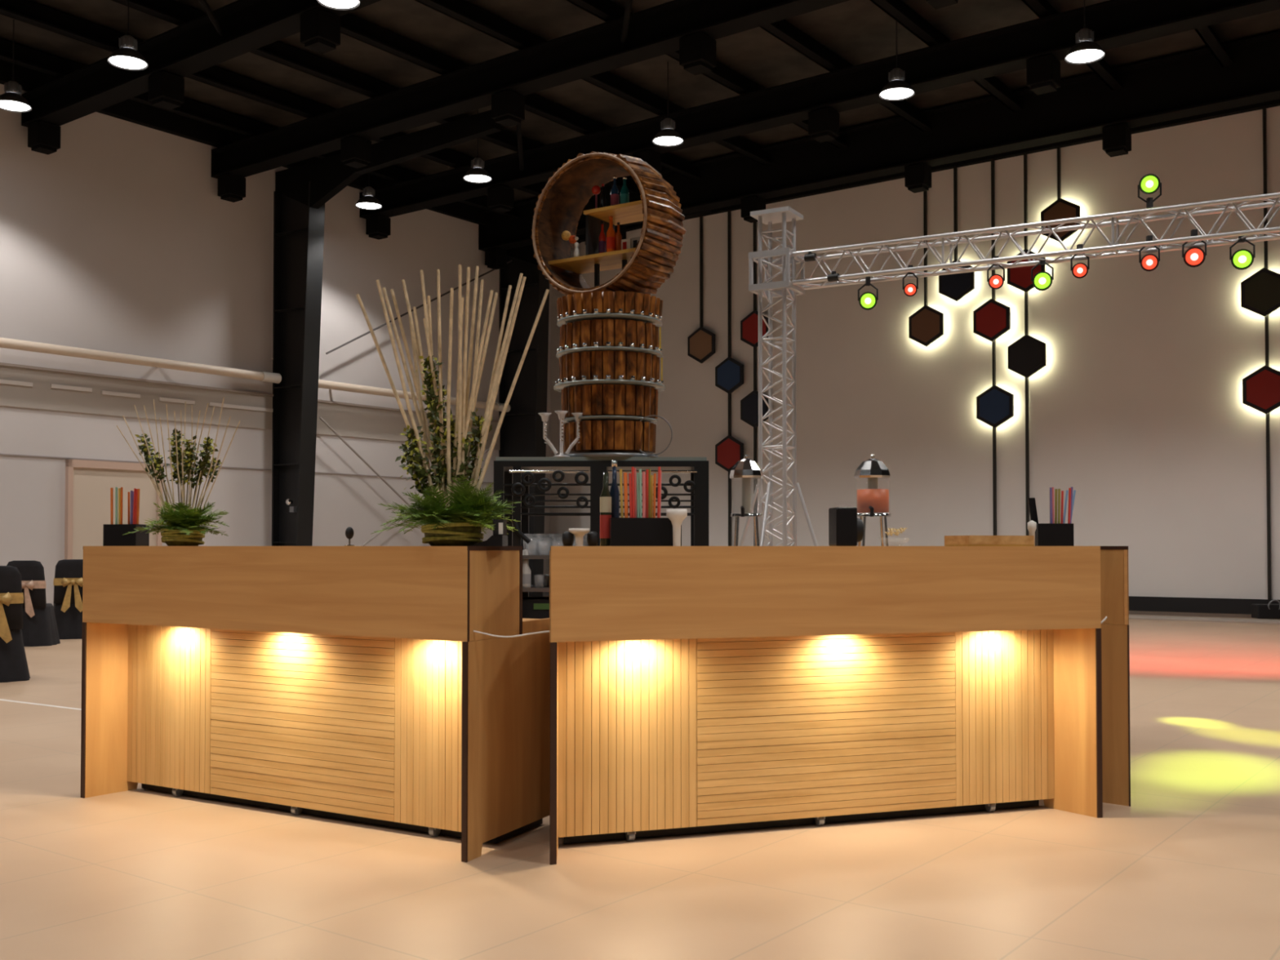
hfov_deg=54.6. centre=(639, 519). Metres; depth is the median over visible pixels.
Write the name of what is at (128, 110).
roof beam
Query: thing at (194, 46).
roof beam
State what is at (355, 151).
speaker
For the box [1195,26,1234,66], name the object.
roof purlin
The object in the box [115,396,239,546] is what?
flower arrangement
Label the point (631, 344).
shot glass
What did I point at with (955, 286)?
wall light
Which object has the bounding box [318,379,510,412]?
pipe
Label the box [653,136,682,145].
diffuser
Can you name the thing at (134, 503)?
straw
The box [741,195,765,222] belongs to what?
speaker
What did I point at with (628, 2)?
brace
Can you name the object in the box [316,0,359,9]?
lamp
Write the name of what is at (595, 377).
shot glass
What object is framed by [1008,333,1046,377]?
wall light
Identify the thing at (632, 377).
shot glass
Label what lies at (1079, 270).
stage light
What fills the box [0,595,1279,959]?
floor
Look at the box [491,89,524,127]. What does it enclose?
speaker
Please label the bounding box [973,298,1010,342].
wall light
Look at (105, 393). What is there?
wall slot
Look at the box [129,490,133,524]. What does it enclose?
straw
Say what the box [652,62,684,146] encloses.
lamp
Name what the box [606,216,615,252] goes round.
liquor bottle
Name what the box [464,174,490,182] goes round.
diffuser
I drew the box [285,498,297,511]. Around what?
light
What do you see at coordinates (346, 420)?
trim
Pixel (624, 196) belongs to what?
liquor bottle
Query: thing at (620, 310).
shot glass
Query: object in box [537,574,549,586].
cup
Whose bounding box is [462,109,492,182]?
lamp
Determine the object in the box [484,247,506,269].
speaker
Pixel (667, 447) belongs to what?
hoop
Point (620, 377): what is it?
shot glass
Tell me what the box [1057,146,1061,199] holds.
pole
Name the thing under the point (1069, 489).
straw
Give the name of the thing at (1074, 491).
straw
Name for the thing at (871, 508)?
tap
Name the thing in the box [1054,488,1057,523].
straw
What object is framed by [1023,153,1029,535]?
pole
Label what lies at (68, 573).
banquet chair
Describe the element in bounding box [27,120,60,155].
speaker
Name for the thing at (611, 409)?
wooden barrel
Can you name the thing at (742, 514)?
tap
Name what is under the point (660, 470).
straw
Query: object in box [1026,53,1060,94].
speaker
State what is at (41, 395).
trim
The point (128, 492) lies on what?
straw
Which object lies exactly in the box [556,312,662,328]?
glass shelf
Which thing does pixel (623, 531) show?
caddy
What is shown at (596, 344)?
shot glass
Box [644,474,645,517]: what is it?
straw
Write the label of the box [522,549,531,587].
bottle
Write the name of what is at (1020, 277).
wall light
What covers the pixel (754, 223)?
pole
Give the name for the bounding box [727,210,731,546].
pole
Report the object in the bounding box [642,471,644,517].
straw
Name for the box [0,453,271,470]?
trim
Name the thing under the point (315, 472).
trim
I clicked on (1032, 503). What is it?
menu stand
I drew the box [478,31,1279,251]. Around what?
roof beam
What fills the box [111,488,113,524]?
straw
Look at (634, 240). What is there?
carton
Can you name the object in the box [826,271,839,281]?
clamp
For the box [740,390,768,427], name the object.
wall plaque
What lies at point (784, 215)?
truss tower
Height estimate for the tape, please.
0.002 m
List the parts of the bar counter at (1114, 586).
panel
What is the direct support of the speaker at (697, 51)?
hanging from the roof beam at (655, 31)
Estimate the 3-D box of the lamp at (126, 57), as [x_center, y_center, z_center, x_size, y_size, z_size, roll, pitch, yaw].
[-6.465,-6.367,15.670,0.480,1.212,0.480,0,-1,0]
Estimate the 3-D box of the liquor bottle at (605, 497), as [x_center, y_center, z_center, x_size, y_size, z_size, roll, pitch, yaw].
[-0.133,-0.040,4.792,0.045,0.285,0.045,0,-1,0]
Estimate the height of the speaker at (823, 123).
0.410 m
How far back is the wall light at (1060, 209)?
21.47 m
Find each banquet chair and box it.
[0,565,30,682]
[6,560,60,646]
[53,559,83,639]
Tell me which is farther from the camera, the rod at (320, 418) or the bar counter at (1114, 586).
the rod at (320, 418)
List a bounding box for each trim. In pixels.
[0,365,271,429]
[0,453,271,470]
[315,471,493,483]
[316,401,499,449]
[317,399,498,422]
[1128,614,1279,624]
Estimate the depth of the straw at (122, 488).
5.68 m
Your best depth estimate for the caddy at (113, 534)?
5.66 m
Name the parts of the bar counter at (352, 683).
panel, vertical slat panel, horizontal slat panel, vertical slat panel, panel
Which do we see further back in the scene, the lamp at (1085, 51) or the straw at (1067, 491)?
the lamp at (1085, 51)
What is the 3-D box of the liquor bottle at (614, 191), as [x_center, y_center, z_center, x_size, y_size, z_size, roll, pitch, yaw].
[-0.131,-1.695,6.442,0.044,0.180,0.043,0,-1,0]
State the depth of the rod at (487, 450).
24.20 m
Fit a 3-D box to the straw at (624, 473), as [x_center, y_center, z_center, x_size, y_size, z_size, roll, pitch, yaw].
[-0.054,-0.042,4.726,0.010,0.274,0.010,-2,-2,0]
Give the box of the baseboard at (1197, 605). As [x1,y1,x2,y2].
[548,591,1279,614]
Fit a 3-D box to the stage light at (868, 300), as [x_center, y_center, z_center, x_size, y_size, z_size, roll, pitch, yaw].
[2.139,-2.117,11.664,0.194,0.328,0.268,0,-1,0]
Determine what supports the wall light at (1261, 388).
attached to the pole at (1264, 125)
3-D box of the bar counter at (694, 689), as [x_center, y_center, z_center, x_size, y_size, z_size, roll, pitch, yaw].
[0.704,0.685,5.199,2.411,1.148,0.701,0,-1,-19]
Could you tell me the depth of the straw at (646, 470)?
4.78 m
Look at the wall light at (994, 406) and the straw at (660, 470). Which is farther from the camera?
the wall light at (994, 406)
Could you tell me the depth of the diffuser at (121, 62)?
15.66 m
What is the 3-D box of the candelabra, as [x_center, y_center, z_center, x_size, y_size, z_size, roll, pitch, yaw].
[-0.399,-0.433,6.311,0.242,0.235,0.090,0,-1,0]
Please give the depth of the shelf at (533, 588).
6.26 m
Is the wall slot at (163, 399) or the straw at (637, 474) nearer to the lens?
the straw at (637, 474)
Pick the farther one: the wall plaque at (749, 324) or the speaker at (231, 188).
the wall plaque at (749, 324)
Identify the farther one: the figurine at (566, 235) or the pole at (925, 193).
the pole at (925, 193)
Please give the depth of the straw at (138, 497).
5.68 m
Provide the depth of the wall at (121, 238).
21.17 m
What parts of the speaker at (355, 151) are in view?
plate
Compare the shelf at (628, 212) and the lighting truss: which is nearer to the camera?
the shelf at (628, 212)
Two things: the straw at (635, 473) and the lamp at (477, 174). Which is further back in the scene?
the lamp at (477, 174)
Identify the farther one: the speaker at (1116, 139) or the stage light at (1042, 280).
the speaker at (1116, 139)
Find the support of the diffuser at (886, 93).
attached to the lamp at (897, 89)
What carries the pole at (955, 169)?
attached to the wall at (1136, 406)
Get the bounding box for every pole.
[699,216,702,327]
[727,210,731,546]
[753,222,756,546]
[923,191,927,305]
[953,167,957,259]
[991,160,996,535]
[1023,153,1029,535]
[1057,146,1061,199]
[1262,107,1271,604]
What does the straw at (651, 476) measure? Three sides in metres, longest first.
0.269 x 0.010 x 0.010 m
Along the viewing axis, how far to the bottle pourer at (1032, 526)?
5.26 m
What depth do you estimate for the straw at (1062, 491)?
5.37 m
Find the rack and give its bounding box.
[493,457,708,596]
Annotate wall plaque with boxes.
[687,326,715,363]
[715,356,743,394]
[715,435,743,472]
[740,310,768,347]
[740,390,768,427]
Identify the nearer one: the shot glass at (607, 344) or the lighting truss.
the shot glass at (607, 344)
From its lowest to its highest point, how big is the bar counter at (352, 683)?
1.148 m
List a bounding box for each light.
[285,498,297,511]
[857,276,878,310]
[902,265,918,296]
[908,305,943,346]
[938,259,974,301]
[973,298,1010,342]
[976,385,1013,427]
[986,256,1004,289]
[1007,248,1045,292]
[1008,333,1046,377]
[1031,257,1053,290]
[1040,198,1080,241]
[1070,244,1089,278]
[1137,173,1161,208]
[1138,235,1159,271]
[1182,229,1206,266]
[1229,235,1255,270]
[1240,267,1279,316]
[1242,365,1279,413]
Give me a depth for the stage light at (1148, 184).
10.41 m
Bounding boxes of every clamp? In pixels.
[804,251,816,262]
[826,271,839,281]
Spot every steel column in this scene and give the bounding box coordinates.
[271,110,501,546]
[498,209,711,596]
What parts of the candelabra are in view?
arm, arm, arm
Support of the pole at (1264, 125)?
attached to the wall at (1136, 406)
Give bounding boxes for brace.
[198,0,224,35]
[515,123,524,171]
[621,0,632,44]
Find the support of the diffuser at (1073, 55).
attached to the lamp at (1085, 51)
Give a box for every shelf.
[522,554,549,559]
[522,585,549,591]
[547,247,635,274]
[553,379,665,392]
[555,346,662,359]
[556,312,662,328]
[563,415,657,424]
[583,200,643,225]
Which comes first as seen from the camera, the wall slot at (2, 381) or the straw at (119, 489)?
the straw at (119, 489)
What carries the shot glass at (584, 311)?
on the wooden barrel
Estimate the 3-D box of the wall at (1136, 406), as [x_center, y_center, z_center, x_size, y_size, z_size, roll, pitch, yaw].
[13.900,-2.722,16.871,40.300,8.450,0.300,-1,-1,37]
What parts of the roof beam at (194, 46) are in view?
plate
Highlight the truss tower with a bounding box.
[738,206,817,546]
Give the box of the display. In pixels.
[530,151,685,295]
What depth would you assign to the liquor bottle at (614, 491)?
4.82 m
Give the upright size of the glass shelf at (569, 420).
0.012 m
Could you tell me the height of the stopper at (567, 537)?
0.055 m
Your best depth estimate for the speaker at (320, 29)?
14.83 m
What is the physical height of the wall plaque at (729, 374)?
0.770 m
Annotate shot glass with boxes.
[563,377,568,382]
[572,343,577,348]
[581,375,586,380]
[582,309,586,314]
[582,342,587,346]
[593,308,598,313]
[593,342,599,346]
[593,375,598,379]
[605,342,611,346]
[605,374,610,379]
[617,308,622,313]
[617,342,622,346]
[617,375,623,379]
[629,342,634,346]
[630,375,635,380]
[639,343,644,348]
[648,377,654,382]
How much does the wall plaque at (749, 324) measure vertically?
0.770 m
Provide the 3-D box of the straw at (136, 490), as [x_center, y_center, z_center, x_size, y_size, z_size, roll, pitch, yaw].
[-2.311,-0.013,5.686,0.011,0.256,0.010,1,-1,0]
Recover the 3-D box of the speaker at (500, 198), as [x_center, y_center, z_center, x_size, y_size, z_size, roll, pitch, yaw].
[-2.490,-5.732,22.165,0.340,0.410,0.340,-1,-1,37]
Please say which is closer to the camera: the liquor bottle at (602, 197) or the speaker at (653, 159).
the liquor bottle at (602, 197)
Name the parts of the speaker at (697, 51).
plate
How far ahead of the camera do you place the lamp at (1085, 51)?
15.40 m
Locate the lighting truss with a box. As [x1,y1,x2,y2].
[791,192,1279,289]
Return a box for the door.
[64,458,162,559]
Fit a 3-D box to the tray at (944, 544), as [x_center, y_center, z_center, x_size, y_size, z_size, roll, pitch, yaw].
[1.475,0.109,5.242,0.318,0.006,0.180,0,-1,-19]
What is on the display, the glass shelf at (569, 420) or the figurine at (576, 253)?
the figurine at (576, 253)
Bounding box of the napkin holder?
[828,506,863,546]
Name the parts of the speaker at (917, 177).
plate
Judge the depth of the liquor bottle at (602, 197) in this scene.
6.47 m
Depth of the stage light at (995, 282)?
11.01 m
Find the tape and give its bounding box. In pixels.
[0,698,81,710]
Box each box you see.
[469,519,507,546]
[1251,599,1279,618]
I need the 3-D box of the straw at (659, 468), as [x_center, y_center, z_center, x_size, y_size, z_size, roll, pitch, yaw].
[0.071,-0.053,4.735,0.010,0.297,0.020,-1,-1,31]
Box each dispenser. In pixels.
[729,454,763,546]
[853,454,891,546]
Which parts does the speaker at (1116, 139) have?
plate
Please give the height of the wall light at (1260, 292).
0.770 m
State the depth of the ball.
6.48 m
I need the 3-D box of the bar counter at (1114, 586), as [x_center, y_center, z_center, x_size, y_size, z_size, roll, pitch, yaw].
[2.151,0.716,6.669,0.601,1.148,2.304,0,-1,14]
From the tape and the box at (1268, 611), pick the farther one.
the box at (1268, 611)
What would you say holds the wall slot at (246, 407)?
attached to the wall at (121, 238)
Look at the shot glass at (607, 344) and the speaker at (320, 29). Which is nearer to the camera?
the shot glass at (607, 344)
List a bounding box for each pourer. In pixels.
[568,528,589,546]
[666,509,687,546]
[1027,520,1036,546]
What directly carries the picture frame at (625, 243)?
on the display
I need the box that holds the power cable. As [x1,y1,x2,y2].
[473,630,549,637]
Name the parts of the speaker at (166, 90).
plate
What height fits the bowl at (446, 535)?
0.085 m
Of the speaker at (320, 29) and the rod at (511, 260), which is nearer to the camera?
the speaker at (320, 29)
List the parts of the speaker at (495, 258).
plate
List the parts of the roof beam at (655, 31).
plate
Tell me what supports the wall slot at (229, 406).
attached to the wall at (121, 238)
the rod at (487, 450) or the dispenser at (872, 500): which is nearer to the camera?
the dispenser at (872, 500)
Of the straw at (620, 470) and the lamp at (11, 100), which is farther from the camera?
the lamp at (11, 100)
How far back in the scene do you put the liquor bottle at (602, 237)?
6.48 m
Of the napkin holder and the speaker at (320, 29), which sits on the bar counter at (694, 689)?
the napkin holder
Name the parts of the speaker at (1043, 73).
plate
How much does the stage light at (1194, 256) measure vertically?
0.330 m
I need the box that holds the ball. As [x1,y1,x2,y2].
[591,185,600,208]
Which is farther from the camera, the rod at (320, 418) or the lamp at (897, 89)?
the rod at (320, 418)
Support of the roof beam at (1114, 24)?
attached to the wall at (121, 238)
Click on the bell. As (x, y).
(349, 532)
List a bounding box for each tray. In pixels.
[944,535,1034,546]
[944,544,1034,546]
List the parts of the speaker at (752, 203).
plate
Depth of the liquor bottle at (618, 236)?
6.42 m
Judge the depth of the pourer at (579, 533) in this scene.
4.63 m
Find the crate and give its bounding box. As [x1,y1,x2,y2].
[522,596,549,618]
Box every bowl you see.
[164,528,202,546]
[424,526,481,546]
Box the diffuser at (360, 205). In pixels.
[356,202,381,208]
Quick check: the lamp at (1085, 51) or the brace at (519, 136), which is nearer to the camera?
the lamp at (1085, 51)
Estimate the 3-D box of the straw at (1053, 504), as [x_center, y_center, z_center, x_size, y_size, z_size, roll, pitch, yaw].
[1.780,-0.016,5.340,0.010,0.247,0.011,0,-3,0]
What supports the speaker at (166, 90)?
hanging from the roof beam at (194, 46)
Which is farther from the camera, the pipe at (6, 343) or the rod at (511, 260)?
the rod at (511, 260)
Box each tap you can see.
[740,506,744,516]
[868,506,874,516]
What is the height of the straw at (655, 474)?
0.275 m
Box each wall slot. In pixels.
[0,379,32,386]
[50,383,92,391]
[101,390,140,398]
[159,397,195,404]
[208,402,242,408]
[242,405,272,412]
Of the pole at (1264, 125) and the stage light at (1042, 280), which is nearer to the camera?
the stage light at (1042, 280)
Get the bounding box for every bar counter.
[80,546,550,862]
[549,546,1102,864]
[1099,546,1130,806]
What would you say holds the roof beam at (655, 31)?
attached to the wall at (121, 238)
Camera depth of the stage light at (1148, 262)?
10.40 m
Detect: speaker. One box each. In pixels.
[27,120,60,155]
[147,71,184,110]
[217,173,245,202]
[300,8,340,53]
[340,135,371,168]
[365,214,391,239]
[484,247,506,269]
[487,185,514,213]
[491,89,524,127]
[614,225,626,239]
[632,150,661,173]
[679,31,716,75]
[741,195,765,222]
[808,106,839,142]
[904,163,931,193]
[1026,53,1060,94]
[1102,123,1131,157]
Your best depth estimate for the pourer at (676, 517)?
4.68 m
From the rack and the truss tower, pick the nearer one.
the rack
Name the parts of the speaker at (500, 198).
plate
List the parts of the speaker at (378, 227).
plate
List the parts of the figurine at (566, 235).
yellow flower, orange flower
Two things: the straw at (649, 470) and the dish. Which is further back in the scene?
the dish
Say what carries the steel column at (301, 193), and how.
on the floor
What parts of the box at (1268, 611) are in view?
handle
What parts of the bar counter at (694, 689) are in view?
panel, vertical slat panel, horizontal slat panel, vertical slat panel, panel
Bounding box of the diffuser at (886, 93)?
[880,88,912,99]
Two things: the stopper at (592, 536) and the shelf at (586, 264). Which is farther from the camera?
the shelf at (586, 264)
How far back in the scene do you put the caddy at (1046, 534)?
5.30 m
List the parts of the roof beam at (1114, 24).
plate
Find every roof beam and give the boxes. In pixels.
[0,59,488,225]
[21,0,381,127]
[211,0,848,178]
[359,0,1279,218]
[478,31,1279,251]
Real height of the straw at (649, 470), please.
0.291 m
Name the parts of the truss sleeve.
post, post, frame, frame, post, post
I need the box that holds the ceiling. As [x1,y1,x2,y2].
[0,0,1279,203]
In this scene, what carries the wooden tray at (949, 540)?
on the bar counter at (694, 689)
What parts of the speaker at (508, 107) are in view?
plate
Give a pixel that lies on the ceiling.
(859, 32)
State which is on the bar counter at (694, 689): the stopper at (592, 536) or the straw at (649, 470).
the stopper at (592, 536)
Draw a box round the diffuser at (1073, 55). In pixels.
[1066,49,1102,62]
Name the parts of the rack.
post, post, post, post, post, frame, glass, chrome rail, post, post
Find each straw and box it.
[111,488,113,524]
[115,487,117,524]
[118,488,120,524]
[120,487,123,524]
[128,492,129,524]
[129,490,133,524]
[132,491,133,524]
[133,488,136,524]
[134,488,137,524]
[136,488,139,524]
[619,469,623,517]
[623,472,626,517]
[626,472,628,517]
[628,473,631,517]
[631,466,635,517]
[634,467,636,517]
[636,473,639,517]
[639,469,641,517]
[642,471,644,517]
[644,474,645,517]
[645,469,648,517]
[648,469,650,517]
[650,475,653,517]
[653,473,656,517]
[657,466,660,517]
[659,470,662,517]
[1049,487,1052,523]
[1052,487,1054,523]
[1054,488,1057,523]
[1057,488,1060,523]
[1060,490,1063,523]
[1062,489,1068,523]
[1067,488,1071,523]
[1070,486,1073,523]
[1071,489,1075,515]
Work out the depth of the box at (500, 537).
4.65 m
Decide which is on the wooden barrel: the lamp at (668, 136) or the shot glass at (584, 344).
the shot glass at (584, 344)
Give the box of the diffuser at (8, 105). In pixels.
[0,100,30,111]
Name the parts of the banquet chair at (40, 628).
sash, seat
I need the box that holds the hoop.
[635,414,672,457]
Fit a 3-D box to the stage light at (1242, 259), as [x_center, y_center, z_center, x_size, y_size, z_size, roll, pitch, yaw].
[4.922,-2.187,10.133,0.188,0.329,0.265,-1,-1,28]
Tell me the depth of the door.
19.76 m
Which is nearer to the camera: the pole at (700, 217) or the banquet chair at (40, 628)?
the banquet chair at (40, 628)
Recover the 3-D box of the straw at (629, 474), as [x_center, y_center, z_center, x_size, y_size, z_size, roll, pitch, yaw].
[-0.035,-0.041,4.727,0.010,0.272,0.011,-1,-2,0]
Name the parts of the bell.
knob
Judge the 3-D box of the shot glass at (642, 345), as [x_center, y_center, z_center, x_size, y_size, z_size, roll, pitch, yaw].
[0.010,-0.879,6.295,0.028,0.022,0.027,0,-1,0]
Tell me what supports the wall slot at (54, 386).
attached to the wall at (121, 238)
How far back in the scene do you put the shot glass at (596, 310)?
6.24 m
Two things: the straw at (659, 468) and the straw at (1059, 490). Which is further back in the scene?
the straw at (1059, 490)
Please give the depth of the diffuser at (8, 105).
17.20 m
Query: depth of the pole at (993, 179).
22.25 m
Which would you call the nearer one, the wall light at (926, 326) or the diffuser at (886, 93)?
the diffuser at (886, 93)
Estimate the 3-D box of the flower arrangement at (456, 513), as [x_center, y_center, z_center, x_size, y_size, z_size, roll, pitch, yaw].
[-0.741,-0.443,4.764,0.616,1.088,0.558,1,-1,-34]
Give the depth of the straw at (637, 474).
4.74 m
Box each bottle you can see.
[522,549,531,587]
[599,221,605,253]
[600,183,605,207]
[600,472,611,546]
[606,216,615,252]
[609,460,619,517]
[610,175,618,205]
[615,222,622,250]
[620,176,629,204]
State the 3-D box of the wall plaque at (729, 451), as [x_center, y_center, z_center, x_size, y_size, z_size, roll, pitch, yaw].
[1.846,-1.357,25.526,0.667,0.770,0.090,-1,-1,37]
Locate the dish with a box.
[884,527,906,536]
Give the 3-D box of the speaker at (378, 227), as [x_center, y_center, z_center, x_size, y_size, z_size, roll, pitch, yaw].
[-5.090,-5.691,24.114,0.340,0.410,0.340,-1,-1,37]
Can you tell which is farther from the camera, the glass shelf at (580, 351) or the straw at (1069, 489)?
the glass shelf at (580, 351)
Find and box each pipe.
[0,337,281,383]
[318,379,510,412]
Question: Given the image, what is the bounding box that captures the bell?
[344,526,355,546]
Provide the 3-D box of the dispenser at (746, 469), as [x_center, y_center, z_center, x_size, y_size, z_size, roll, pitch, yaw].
[0.573,-0.045,6.608,0.174,0.606,0.212,0,-1,-17]
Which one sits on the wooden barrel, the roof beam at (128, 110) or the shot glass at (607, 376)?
the shot glass at (607, 376)
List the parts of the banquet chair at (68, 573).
seat, sash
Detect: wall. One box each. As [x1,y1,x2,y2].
[0,84,551,604]
[550,106,1279,617]
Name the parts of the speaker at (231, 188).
plate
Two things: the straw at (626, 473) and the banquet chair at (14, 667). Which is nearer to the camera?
the straw at (626, 473)
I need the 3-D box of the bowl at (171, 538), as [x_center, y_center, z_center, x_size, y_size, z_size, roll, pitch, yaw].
[-2.047,0.081,5.555,0.170,0.075,0.170,0,-1,0]
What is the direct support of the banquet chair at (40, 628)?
on the floor
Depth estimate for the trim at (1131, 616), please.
19.05 m
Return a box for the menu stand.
[1027,497,1038,523]
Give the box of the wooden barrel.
[553,290,665,457]
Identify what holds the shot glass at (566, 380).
on the wooden barrel
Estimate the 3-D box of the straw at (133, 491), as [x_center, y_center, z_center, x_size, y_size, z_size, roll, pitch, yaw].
[-2.346,-0.007,5.744,0.010,0.247,0.010,0,0,0]
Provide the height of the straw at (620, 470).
0.291 m
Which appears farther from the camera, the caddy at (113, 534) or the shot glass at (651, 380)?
the shot glass at (651, 380)
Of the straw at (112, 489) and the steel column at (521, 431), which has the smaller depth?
the straw at (112, 489)
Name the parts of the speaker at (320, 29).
plate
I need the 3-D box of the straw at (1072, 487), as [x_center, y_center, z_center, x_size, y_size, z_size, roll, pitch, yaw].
[1.851,-0.017,5.329,0.026,0.249,0.009,0,-1,-20]
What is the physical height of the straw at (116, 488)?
0.265 m
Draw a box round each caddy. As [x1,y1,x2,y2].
[102,524,149,546]
[608,517,681,546]
[1027,523,1073,546]
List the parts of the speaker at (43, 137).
plate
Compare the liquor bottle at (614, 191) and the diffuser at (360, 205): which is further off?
the diffuser at (360, 205)
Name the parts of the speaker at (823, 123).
plate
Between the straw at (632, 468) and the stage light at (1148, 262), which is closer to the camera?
the straw at (632, 468)
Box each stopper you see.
[562,531,573,546]
[586,531,598,546]
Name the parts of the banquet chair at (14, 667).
sash, seat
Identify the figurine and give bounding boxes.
[561,231,576,257]
[573,236,579,257]
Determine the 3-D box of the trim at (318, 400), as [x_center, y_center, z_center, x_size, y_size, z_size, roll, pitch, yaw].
[-4.742,-2.196,25.030,0.070,0.040,5.600,-1,-1,37]
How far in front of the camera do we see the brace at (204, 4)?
15.48 m
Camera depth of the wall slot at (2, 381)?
18.74 m
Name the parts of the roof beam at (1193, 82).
plate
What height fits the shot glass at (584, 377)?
0.022 m
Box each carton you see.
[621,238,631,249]
[631,236,639,248]
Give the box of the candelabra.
[537,410,582,457]
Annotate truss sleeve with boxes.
[748,247,805,298]
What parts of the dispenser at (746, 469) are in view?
leg, leg, lid, leg, leg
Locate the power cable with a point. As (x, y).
(474, 631)
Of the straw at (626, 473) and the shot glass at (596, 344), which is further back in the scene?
the shot glass at (596, 344)
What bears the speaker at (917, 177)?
hanging from the roof beam at (1193, 82)
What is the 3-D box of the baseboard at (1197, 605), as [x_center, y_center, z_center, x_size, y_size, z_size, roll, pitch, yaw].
[13.512,1.323,16.852,39.000,0.240,0.060,-1,-1,37]
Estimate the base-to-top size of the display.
0.798 m
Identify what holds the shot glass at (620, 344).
on the wooden barrel
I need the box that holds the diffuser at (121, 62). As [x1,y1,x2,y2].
[109,56,146,68]
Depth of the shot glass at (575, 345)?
6.29 m
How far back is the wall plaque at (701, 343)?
25.94 m
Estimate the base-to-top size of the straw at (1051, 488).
0.246 m
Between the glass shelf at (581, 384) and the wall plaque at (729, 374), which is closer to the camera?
the glass shelf at (581, 384)
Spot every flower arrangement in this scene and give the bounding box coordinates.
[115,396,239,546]
[355,264,549,546]
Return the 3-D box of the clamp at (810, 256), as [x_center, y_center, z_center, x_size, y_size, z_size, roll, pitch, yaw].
[1.613,-2.491,11.740,0.100,0.089,0.070,-1,-1,29]
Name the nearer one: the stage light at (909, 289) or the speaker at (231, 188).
the stage light at (909, 289)
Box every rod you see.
[319,417,410,506]
[325,259,512,354]
[360,443,496,546]
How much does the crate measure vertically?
0.160 m
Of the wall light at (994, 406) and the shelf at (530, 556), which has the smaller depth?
the shelf at (530, 556)
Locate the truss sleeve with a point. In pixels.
(754, 256)
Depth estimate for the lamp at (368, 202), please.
22.18 m
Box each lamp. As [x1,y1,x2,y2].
[0,19,31,112]
[107,0,148,70]
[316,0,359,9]
[355,172,382,209]
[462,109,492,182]
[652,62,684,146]
[878,20,915,100]
[1064,0,1105,64]
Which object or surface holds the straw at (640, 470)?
in the caddy at (623, 531)

